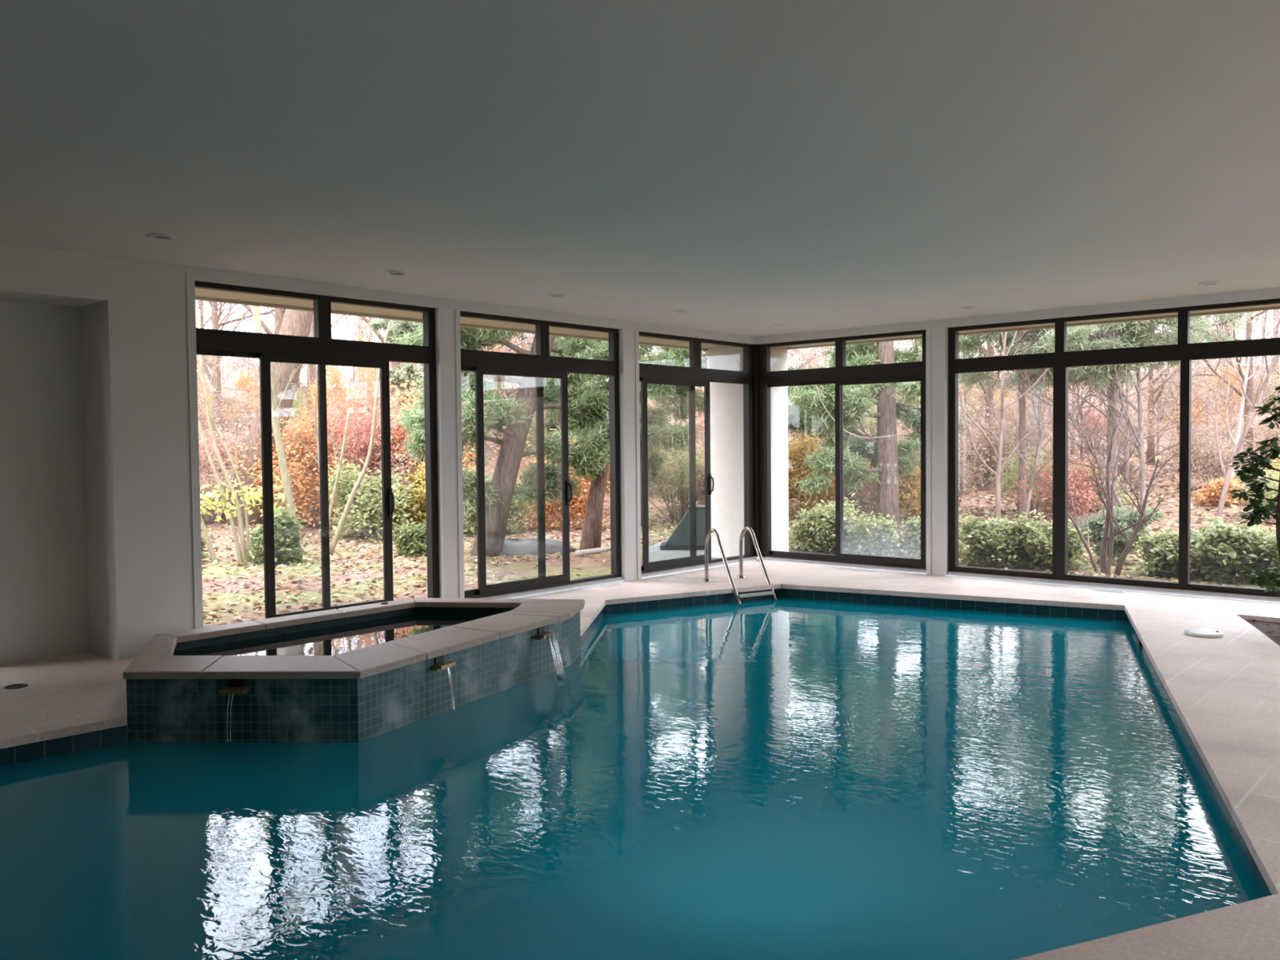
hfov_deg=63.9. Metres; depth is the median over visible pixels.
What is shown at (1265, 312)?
bare tree
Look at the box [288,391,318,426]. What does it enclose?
brushwood
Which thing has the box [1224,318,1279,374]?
bare tree
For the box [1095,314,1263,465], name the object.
bare tree
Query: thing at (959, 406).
brushwood
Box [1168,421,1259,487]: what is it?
brushwood
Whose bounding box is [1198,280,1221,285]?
recessed light
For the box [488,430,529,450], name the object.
brushwood
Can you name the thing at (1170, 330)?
bare tree
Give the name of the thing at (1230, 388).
bare tree
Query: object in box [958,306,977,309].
recessed light
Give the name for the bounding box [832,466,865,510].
brushwood
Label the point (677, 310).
recessed light
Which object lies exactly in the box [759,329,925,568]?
window
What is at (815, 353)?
bare tree
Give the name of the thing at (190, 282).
trim
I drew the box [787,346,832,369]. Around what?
bare tree
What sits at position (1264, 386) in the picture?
bare tree
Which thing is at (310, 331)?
bare tree
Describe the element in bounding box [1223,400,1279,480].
brushwood
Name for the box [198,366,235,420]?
autumn tree
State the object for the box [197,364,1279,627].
ground
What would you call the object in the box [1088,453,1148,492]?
bush
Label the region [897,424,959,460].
brushwood
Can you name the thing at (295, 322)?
leaning tree
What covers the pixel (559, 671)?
water stream
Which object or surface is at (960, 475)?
brushwood
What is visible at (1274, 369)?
bare tree
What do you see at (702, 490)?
bush
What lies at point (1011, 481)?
brushwood
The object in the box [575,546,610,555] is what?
birch log
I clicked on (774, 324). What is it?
recessed light
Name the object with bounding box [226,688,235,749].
water stream
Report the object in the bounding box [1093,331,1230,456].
bare tree
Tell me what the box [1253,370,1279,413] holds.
brushwood
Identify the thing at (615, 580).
trim
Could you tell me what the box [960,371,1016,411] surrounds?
autumn tree
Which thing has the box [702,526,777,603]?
pool ladder
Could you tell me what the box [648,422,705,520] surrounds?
brushwood
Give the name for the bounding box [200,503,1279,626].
fallen leaves
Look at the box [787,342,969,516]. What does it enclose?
pine
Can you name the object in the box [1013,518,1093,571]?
shrub
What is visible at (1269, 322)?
bare tree
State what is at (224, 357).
autumn tree
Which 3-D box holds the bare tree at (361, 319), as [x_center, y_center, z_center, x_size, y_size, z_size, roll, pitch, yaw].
[-14.506,-10.740,55.098,7.336,13.189,6.671,-2,2,-25]
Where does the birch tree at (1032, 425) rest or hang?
on the ground
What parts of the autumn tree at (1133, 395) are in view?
branch crown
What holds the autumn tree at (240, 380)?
on the ground
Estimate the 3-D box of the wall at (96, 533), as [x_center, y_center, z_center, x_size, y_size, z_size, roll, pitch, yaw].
[-3.946,-0.187,8.820,0.760,3.169,16.000,1,3,42]
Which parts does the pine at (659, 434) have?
bough crown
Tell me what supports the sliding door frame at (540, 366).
in the wall at (96, 533)
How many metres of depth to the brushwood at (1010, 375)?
39.12 m
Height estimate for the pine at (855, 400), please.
12.809 m
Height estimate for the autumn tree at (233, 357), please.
4.146 m
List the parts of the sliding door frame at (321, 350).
fixed panel, sliding panel, handle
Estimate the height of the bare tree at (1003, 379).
6.231 m
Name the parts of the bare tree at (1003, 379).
stem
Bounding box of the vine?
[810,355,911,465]
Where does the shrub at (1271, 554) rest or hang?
on the ground
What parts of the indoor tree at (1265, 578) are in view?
branch crown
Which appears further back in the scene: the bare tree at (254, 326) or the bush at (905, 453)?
the bare tree at (254, 326)
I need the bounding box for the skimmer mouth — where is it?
[1137,635,1141,646]
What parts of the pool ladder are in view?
handrail, handrail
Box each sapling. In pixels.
[223,304,302,559]
[280,320,404,555]
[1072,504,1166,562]
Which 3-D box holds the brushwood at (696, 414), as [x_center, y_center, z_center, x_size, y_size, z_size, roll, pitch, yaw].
[2.749,-1.832,34.613,2.734,2.205,2.874,-2,2,-38]
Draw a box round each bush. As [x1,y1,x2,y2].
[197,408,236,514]
[221,399,360,531]
[240,506,310,564]
[287,379,425,528]
[315,445,421,542]
[346,367,497,524]
[399,459,477,534]
[462,465,536,537]
[491,433,610,531]
[677,456,705,516]
[787,424,835,519]
[853,453,959,517]
[854,459,920,523]
[1040,458,1136,511]
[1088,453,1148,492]
[1192,476,1248,506]
[1268,453,1279,487]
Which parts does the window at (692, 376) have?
fixed panel, sliding panel, handle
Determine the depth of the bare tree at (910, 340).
38.97 m
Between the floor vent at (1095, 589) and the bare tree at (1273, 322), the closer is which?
the floor vent at (1095, 589)
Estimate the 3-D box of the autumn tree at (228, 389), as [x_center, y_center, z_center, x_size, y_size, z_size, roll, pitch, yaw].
[-9.982,-1.120,25.479,1.736,3.026,1.471,0,2,20]
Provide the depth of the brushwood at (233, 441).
23.09 m
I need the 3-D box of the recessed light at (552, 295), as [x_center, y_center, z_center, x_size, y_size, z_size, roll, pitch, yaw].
[-0.831,-1.844,10.247,0.196,0.016,0.196,1,3,42]
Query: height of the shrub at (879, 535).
0.926 m
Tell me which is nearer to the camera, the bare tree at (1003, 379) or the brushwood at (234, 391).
the bare tree at (1003, 379)
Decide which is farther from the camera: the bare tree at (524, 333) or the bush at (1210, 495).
the bare tree at (524, 333)
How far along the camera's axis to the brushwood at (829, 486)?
25.13 m
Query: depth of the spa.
6.84 m
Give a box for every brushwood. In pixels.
[197,371,258,435]
[197,395,210,428]
[198,416,247,494]
[198,419,227,488]
[198,441,222,485]
[199,463,241,524]
[200,413,302,488]
[212,391,257,439]
[252,371,306,419]
[253,389,311,424]
[275,483,318,512]
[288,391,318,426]
[288,402,374,511]
[348,432,465,533]
[473,432,500,454]
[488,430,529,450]
[490,412,536,451]
[502,410,551,460]
[647,407,704,475]
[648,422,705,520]
[648,448,674,496]
[650,447,705,508]
[682,413,704,447]
[695,424,704,453]
[795,444,835,508]
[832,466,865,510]
[848,471,909,520]
[857,397,877,436]
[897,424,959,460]
[908,429,1004,510]
[958,388,1004,455]
[958,392,1030,486]
[959,381,1008,413]
[960,385,1053,472]
[960,400,1011,447]
[986,435,1080,513]
[992,447,1125,529]
[994,374,1048,408]
[995,387,1086,457]
[1068,401,1107,448]
[1096,411,1156,452]
[1133,366,1205,420]
[1153,375,1234,434]
[1155,419,1229,471]
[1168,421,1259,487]
[1207,385,1239,413]
[1215,456,1279,521]
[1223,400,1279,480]
[1232,368,1279,412]
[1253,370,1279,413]
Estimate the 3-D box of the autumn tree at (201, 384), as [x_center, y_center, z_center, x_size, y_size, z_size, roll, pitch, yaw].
[-13.193,-2.529,30.308,2.690,3.634,2.232,0,2,11]
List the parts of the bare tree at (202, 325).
branch crown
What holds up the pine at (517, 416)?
on the ground
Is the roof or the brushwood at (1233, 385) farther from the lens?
the brushwood at (1233, 385)
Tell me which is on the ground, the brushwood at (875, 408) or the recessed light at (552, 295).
the brushwood at (875, 408)
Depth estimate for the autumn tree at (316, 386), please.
26.51 m
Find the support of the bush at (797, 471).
on the ground
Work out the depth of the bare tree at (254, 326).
40.46 m
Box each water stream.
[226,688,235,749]
[444,662,455,715]
[543,631,565,680]
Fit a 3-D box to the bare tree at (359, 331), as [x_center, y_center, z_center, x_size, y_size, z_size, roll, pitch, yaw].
[-8.717,-3.604,33.615,3.974,5.517,4.266,1,3,43]
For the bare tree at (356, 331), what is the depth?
36.33 m
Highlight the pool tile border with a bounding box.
[0,588,1271,896]
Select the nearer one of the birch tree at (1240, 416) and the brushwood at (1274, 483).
the brushwood at (1274, 483)
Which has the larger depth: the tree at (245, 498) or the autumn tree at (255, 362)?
the autumn tree at (255, 362)
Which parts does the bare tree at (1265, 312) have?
branch crown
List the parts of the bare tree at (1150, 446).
branch crown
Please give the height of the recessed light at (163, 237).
0.016 m
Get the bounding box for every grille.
[598,583,617,586]
[854,568,876,571]
[1094,588,1123,591]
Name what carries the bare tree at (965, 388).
on the ground
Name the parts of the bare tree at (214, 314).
branch crown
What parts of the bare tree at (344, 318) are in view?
branch crown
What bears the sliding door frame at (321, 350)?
in the wall at (96, 533)
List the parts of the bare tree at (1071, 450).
branch crown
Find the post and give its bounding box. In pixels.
[753,344,759,556]
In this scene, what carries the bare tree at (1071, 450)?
on the ground
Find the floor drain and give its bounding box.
[3,683,28,688]
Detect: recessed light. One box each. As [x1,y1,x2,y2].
[145,233,176,240]
[385,270,408,275]
[546,293,566,297]
[672,309,689,312]
[772,323,787,325]
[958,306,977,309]
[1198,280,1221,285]
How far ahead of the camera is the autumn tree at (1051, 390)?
34.41 m
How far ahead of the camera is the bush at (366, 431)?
21.09 m
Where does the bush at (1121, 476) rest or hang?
on the ground
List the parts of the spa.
spout, spout, spout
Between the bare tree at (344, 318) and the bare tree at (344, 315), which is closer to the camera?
the bare tree at (344, 318)
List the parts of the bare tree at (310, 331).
branch crown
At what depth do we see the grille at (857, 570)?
13.27 m
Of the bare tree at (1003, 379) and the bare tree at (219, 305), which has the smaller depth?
the bare tree at (1003, 379)
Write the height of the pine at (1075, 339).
13.308 m
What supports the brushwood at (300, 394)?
on the ground
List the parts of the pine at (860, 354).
bough crown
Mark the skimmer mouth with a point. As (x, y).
(1139, 642)
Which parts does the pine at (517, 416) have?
bough crown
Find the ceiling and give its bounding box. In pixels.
[0,0,1279,337]
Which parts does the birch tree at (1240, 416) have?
branch crown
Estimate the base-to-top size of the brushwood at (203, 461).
2.309 m
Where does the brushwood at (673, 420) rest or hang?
on the ground
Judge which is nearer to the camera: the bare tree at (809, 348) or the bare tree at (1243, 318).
the bare tree at (1243, 318)
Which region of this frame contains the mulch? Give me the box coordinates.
[1244,619,1279,645]
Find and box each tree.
[195,300,236,388]
[195,300,257,445]
[195,300,289,562]
[196,302,274,458]
[196,305,253,385]
[196,355,233,417]
[198,364,259,446]
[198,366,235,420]
[198,376,256,456]
[200,323,314,426]
[204,356,252,394]
[208,301,250,360]
[219,309,313,525]
[222,356,259,395]
[226,309,306,397]
[226,357,259,400]
[242,304,288,430]
[253,314,364,418]
[260,306,300,388]
[288,377,361,457]
[295,364,341,401]
[297,336,327,396]
[302,318,385,422]
[304,325,392,444]
[306,316,360,425]
[312,314,364,368]
[327,374,375,427]
[331,315,421,437]
[331,317,547,457]
[333,316,512,383]
[342,315,372,342]
[342,366,370,399]
[344,331,391,411]
[358,316,373,392]
[360,316,406,422]
[367,318,490,469]
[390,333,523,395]
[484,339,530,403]
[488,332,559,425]
[490,332,544,436]
[493,333,532,389]
[543,351,608,459]
[579,340,609,554]
[600,346,831,470]
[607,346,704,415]
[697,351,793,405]
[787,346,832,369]
[787,346,835,368]
[787,346,851,444]
[787,347,835,444]
[787,348,827,365]
[788,344,915,503]
[791,346,833,368]
[801,339,1007,453]
[808,364,835,488]
[850,409,899,462]
[872,342,986,431]
[873,339,967,412]
[893,326,1115,525]
[895,390,919,441]
[896,402,920,439]
[900,339,914,351]
[920,347,996,468]
[958,335,988,382]
[958,342,1071,451]
[958,383,985,419]
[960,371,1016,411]
[965,334,995,477]
[968,393,1052,477]
[977,310,1268,529]
[982,334,1160,454]
[998,333,1148,411]
[1004,370,1076,406]
[1026,316,1243,494]
[1029,346,1044,490]
[1031,380,1137,468]
[1068,329,1170,407]
[1069,331,1088,408]
[1085,376,1164,453]
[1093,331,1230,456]
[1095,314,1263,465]
[1100,325,1208,425]
[1104,323,1269,467]
[1146,315,1271,435]
[1158,309,1279,524]
[1159,359,1213,404]
[1160,357,1271,467]
[1161,310,1278,475]
[1177,311,1279,422]
[1191,309,1279,413]
[1191,311,1279,440]
[1191,313,1279,449]
[1196,312,1275,390]
[1200,309,1278,479]
[1204,357,1261,413]
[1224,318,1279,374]
[1228,386,1279,595]
[1253,309,1279,337]
[1254,321,1279,379]
[1266,363,1279,426]
[1271,310,1279,385]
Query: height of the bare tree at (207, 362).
5.462 m
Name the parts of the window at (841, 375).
fixed panel, sliding panel, handle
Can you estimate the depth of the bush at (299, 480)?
20.68 m
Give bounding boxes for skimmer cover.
[1184,628,1224,637]
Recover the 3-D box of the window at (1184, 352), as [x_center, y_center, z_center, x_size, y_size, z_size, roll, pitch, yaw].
[5.773,-0.352,11.009,5.170,3.045,0.090,1,3,42]
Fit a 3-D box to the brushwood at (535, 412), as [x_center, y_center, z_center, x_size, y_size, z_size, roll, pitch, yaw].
[-3.980,-1.826,34.322,2.427,2.338,2.192,-1,2,-17]
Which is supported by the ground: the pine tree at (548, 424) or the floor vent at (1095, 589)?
the pine tree at (548, 424)
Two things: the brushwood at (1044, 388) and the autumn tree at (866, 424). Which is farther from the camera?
the brushwood at (1044, 388)
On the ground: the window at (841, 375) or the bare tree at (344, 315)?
the bare tree at (344, 315)
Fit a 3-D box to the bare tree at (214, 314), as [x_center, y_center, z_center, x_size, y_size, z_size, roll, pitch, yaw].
[-11.338,-5.107,28.080,7.282,10.162,5.258,0,2,16]
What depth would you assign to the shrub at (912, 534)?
15.74 m
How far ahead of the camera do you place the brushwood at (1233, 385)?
37.66 m
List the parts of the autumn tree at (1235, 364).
branch crown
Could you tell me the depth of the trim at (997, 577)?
11.85 m
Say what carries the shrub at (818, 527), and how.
on the ground
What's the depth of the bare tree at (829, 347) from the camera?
37.43 m
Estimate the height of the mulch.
0.021 m
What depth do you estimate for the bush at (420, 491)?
20.40 m
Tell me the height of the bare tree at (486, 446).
6.940 m
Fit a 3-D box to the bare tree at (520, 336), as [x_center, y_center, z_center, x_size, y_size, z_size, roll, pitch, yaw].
[-4.074,-4.971,37.747,3.345,7.860,3.518,-2,2,-26]
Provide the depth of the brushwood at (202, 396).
36.19 m
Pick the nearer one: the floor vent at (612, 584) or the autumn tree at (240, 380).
the floor vent at (612, 584)
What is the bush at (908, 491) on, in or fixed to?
on the ground
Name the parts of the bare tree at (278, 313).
branch crown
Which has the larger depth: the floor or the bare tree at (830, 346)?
the bare tree at (830, 346)
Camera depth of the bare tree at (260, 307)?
56.30 m
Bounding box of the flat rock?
[470,537,577,555]
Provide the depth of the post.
14.55 m
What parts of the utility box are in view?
lid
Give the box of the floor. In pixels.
[0,560,1279,959]
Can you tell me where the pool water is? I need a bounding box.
[0,596,1267,959]
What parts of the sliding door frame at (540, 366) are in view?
fixed panel, sliding panel, handle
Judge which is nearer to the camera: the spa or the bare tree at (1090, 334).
the spa
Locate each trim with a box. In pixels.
[186,271,203,628]
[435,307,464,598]
[478,556,756,598]
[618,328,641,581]
[762,556,1279,603]
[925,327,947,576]
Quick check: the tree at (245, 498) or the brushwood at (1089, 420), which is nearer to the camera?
the tree at (245, 498)
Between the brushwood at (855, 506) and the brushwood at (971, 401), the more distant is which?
the brushwood at (971, 401)
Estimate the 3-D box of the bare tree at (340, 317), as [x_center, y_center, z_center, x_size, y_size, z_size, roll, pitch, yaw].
[-17.221,-10.181,53.220,6.862,12.265,7.441,0,2,3]
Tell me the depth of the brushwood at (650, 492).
28.44 m
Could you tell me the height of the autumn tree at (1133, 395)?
2.804 m
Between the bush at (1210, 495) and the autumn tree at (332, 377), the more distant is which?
the autumn tree at (332, 377)
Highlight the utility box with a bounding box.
[660,504,705,550]
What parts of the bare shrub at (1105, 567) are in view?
stem, stem, stem, stem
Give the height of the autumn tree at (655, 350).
4.492 m
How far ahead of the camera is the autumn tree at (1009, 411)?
25.73 m
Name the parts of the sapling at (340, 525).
stem, stem, stem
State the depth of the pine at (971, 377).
21.60 m
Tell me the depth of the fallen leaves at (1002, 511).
22.93 m
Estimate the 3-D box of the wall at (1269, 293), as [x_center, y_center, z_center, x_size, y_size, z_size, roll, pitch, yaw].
[5.796,-0.358,10.982,10.900,3.169,0.200,1,3,42]
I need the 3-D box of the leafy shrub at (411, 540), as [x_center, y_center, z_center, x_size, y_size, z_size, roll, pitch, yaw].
[-3.694,1.045,16.882,0.891,0.839,0.891,-2,2,-33]
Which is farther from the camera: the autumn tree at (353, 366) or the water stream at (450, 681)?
the autumn tree at (353, 366)
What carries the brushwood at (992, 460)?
on the ground
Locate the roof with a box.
[195,288,1279,351]
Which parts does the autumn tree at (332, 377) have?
branch crown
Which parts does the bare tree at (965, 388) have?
branch crown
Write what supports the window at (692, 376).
in the wall at (96, 533)
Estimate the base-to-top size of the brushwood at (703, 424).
2.755 m
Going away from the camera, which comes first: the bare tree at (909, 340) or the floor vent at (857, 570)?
the floor vent at (857, 570)
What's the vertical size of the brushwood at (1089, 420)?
1.857 m
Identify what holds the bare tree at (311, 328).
on the ground
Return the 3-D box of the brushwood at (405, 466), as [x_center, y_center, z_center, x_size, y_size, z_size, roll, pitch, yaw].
[-4.916,0.055,21.343,2.763,2.328,2.632,-1,2,-5]
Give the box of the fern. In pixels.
[200,528,211,562]
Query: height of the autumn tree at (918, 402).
2.618 m
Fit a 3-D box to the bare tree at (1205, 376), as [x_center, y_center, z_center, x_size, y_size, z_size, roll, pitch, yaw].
[13.191,-1.716,24.507,3.752,4.089,3.342,-2,2,-36]
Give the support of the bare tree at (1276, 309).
on the ground
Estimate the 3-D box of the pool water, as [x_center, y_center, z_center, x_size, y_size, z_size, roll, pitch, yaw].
[0.127,1.599,6.421,6.933,0.001,12.213,1,3,42]
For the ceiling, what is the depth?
5.19 m
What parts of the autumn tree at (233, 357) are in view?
branch crown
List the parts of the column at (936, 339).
casing, casing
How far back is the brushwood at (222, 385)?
32.91 m
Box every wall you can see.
[0,243,756,664]
[756,287,1279,344]
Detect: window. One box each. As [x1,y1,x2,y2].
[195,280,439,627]
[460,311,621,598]
[639,331,754,573]
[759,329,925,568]
[947,298,1279,596]
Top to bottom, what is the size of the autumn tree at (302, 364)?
3.439 m
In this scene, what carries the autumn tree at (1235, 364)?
on the ground
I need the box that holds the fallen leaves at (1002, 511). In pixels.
[788,448,1278,562]
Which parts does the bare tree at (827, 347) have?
branch crown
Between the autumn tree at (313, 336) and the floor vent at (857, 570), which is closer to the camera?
the floor vent at (857, 570)
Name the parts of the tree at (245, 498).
stem, stem, stem, stem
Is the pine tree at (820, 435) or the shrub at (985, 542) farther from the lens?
the pine tree at (820, 435)
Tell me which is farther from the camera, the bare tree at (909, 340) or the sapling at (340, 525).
the bare tree at (909, 340)
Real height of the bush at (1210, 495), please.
0.804 m
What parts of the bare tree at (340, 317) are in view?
branch crown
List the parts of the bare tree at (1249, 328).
branch crown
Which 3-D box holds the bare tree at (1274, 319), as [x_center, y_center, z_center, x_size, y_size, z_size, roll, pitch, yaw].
[26.861,-8.760,42.898,7.804,10.890,5.635,0,2,3]
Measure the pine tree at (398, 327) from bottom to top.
5.875 m
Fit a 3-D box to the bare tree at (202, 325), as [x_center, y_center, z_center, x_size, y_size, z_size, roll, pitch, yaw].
[-22.098,-9.637,52.422,5.576,11.026,6.132,-1,2,-8]
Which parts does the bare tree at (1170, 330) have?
branch crown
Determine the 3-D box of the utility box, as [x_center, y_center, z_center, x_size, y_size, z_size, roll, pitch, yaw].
[0.776,0.778,16.986,0.860,0.700,0.660,0,2,4]
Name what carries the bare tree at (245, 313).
on the ground
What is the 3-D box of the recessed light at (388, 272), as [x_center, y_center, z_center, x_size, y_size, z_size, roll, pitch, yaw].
[-2.096,-1.784,8.831,0.196,0.016,0.196,1,3,42]
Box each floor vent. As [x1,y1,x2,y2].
[596,583,621,587]
[724,564,744,567]
[852,568,877,572]
[1093,588,1126,592]
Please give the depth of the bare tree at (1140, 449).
19.58 m
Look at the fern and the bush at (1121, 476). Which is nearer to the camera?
the fern
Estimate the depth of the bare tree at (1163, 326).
33.04 m
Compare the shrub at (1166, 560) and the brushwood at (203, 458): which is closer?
the shrub at (1166, 560)
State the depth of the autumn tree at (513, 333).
29.78 m
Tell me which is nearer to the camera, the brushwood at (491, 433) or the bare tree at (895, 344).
the bare tree at (895, 344)
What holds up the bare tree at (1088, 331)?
on the ground
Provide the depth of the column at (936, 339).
12.73 m
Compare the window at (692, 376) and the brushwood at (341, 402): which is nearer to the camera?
the window at (692, 376)
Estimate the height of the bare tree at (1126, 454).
6.064 m
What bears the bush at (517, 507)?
on the ground
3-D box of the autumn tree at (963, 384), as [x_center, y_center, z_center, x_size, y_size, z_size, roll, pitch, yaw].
[10.786,-2.597,34.345,2.266,2.978,1.764,0,2,19]
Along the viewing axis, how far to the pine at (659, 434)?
22.12 m
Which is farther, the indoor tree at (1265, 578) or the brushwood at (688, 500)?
the brushwood at (688, 500)
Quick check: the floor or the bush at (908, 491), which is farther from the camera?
the bush at (908, 491)
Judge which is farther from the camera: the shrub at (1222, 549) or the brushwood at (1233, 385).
the brushwood at (1233, 385)
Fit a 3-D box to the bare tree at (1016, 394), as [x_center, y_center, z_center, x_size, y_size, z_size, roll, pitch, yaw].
[10.426,-2.318,28.955,3.650,4.506,3.673,-2,3,-44]
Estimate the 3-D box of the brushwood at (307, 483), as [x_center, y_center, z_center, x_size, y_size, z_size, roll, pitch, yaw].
[-7.696,0.120,22.760,1.694,1.427,1.614,-1,2,0]
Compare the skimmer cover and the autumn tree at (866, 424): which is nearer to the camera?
the skimmer cover
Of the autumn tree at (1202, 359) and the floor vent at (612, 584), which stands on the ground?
the autumn tree at (1202, 359)
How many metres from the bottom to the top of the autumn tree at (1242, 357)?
2.717 m
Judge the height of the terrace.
0.145 m
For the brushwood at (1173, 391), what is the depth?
32.72 m
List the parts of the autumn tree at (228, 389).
branch crown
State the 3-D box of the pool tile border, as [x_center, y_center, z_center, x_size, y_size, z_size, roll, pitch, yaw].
[0.133,2.240,6.443,6.941,1.498,12.223,1,3,42]
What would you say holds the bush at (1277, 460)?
on the ground
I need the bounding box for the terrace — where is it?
[648,541,832,562]
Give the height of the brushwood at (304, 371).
2.798 m
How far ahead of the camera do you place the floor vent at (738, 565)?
13.89 m
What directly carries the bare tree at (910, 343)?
on the ground
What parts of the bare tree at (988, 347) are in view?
branch crown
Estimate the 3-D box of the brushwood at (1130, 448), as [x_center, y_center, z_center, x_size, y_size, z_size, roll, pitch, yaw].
[14.351,-1.454,30.330,1.430,1.525,1.583,-2,2,-33]
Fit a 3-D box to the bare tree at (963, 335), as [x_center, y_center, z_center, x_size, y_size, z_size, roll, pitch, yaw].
[8.074,-4.198,25.930,4.928,9.744,5.420,-1,2,-6]
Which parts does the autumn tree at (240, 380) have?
branch crown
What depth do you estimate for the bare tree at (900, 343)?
24.21 m
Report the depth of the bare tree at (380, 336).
28.48 m
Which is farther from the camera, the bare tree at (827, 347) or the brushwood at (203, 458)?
the bare tree at (827, 347)
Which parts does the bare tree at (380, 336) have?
branch crown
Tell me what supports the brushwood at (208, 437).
on the ground
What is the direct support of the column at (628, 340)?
attached to the wall at (96, 533)
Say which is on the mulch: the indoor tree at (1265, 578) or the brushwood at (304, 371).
the indoor tree at (1265, 578)
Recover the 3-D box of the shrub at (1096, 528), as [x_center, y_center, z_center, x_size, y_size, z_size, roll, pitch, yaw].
[6.838,0.851,14.707,1.094,1.010,1.021,-1,2,-14]
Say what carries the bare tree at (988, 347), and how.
on the ground
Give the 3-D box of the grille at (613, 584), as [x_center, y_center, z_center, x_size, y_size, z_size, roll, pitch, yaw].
[-0.367,1.244,12.098,0.081,0.003,0.280,1,3,42]
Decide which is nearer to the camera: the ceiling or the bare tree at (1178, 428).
the ceiling
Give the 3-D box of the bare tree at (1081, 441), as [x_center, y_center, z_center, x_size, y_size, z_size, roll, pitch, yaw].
[11.029,-1.554,25.636,2.988,3.864,2.784,0,2,6]
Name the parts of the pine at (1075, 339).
bough crown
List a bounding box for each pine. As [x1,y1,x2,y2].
[390,320,646,556]
[548,344,706,526]
[787,334,983,529]
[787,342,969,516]
[958,324,1107,519]
[1011,311,1259,509]
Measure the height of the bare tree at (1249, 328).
8.166 m
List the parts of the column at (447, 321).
casing, casing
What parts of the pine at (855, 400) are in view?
bough crown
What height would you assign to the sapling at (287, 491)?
4.908 m
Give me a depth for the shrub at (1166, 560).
13.27 m
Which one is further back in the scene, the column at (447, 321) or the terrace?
the terrace
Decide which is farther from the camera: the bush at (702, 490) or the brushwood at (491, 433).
the brushwood at (491, 433)
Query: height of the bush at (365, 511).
2.111 m
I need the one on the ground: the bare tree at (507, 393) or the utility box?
the bare tree at (507, 393)
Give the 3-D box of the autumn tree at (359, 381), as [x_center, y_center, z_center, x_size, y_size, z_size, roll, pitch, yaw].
[-8.971,-2.034,31.987,2.080,2.733,1.619,-1,2,-2]
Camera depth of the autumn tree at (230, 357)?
43.61 m
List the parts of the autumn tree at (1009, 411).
branch crown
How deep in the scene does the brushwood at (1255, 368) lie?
37.20 m
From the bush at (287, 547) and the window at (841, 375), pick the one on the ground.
the bush at (287, 547)
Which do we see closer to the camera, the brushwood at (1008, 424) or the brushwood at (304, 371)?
the brushwood at (1008, 424)
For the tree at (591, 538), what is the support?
on the ground
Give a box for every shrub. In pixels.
[391,519,426,557]
[788,493,861,555]
[831,506,911,556]
[894,511,968,558]
[958,507,1052,568]
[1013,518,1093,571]
[1022,386,1179,575]
[1131,522,1203,578]
[1175,513,1274,583]
[1245,524,1279,585]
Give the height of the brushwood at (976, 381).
2.595 m
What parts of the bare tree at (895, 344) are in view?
branch crown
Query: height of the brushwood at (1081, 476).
1.867 m
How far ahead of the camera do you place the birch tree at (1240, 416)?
22.50 m
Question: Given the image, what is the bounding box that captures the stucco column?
[706,345,788,559]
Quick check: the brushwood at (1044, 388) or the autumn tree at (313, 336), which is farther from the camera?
the autumn tree at (313, 336)
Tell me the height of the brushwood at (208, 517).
1.294 m
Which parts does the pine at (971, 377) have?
bough crown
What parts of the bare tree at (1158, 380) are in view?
branch crown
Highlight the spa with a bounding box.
[123,597,584,742]
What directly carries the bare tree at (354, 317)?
on the ground
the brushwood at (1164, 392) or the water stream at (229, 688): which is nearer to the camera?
the water stream at (229, 688)
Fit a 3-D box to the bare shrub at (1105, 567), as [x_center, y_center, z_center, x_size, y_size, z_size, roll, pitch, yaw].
[6.205,0.006,13.757,2.260,2.666,1.679,0,2,26]
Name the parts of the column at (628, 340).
casing, casing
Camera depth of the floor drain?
7.23 m
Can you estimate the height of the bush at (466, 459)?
4.344 m
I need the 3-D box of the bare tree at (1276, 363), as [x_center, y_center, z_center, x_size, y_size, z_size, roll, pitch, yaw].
[15.793,-1.784,23.221,3.181,4.115,2.964,0,2,27]
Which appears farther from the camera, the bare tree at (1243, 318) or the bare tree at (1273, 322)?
the bare tree at (1243, 318)
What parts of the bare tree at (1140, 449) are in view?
stem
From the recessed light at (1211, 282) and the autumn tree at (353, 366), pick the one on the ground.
the autumn tree at (353, 366)
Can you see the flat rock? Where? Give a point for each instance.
(518, 546)
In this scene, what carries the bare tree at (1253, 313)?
on the ground
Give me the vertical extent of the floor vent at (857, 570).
0.009 m
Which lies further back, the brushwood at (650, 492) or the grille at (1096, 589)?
the brushwood at (650, 492)
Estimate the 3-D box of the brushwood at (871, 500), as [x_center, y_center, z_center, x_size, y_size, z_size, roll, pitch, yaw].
[5.062,0.341,22.371,1.684,1.419,1.604,0,2,18]
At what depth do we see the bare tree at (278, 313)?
26.75 m
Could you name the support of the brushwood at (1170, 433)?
on the ground
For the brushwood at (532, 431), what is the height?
2.499 m
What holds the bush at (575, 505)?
on the ground
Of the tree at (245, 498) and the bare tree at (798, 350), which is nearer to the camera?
the tree at (245, 498)

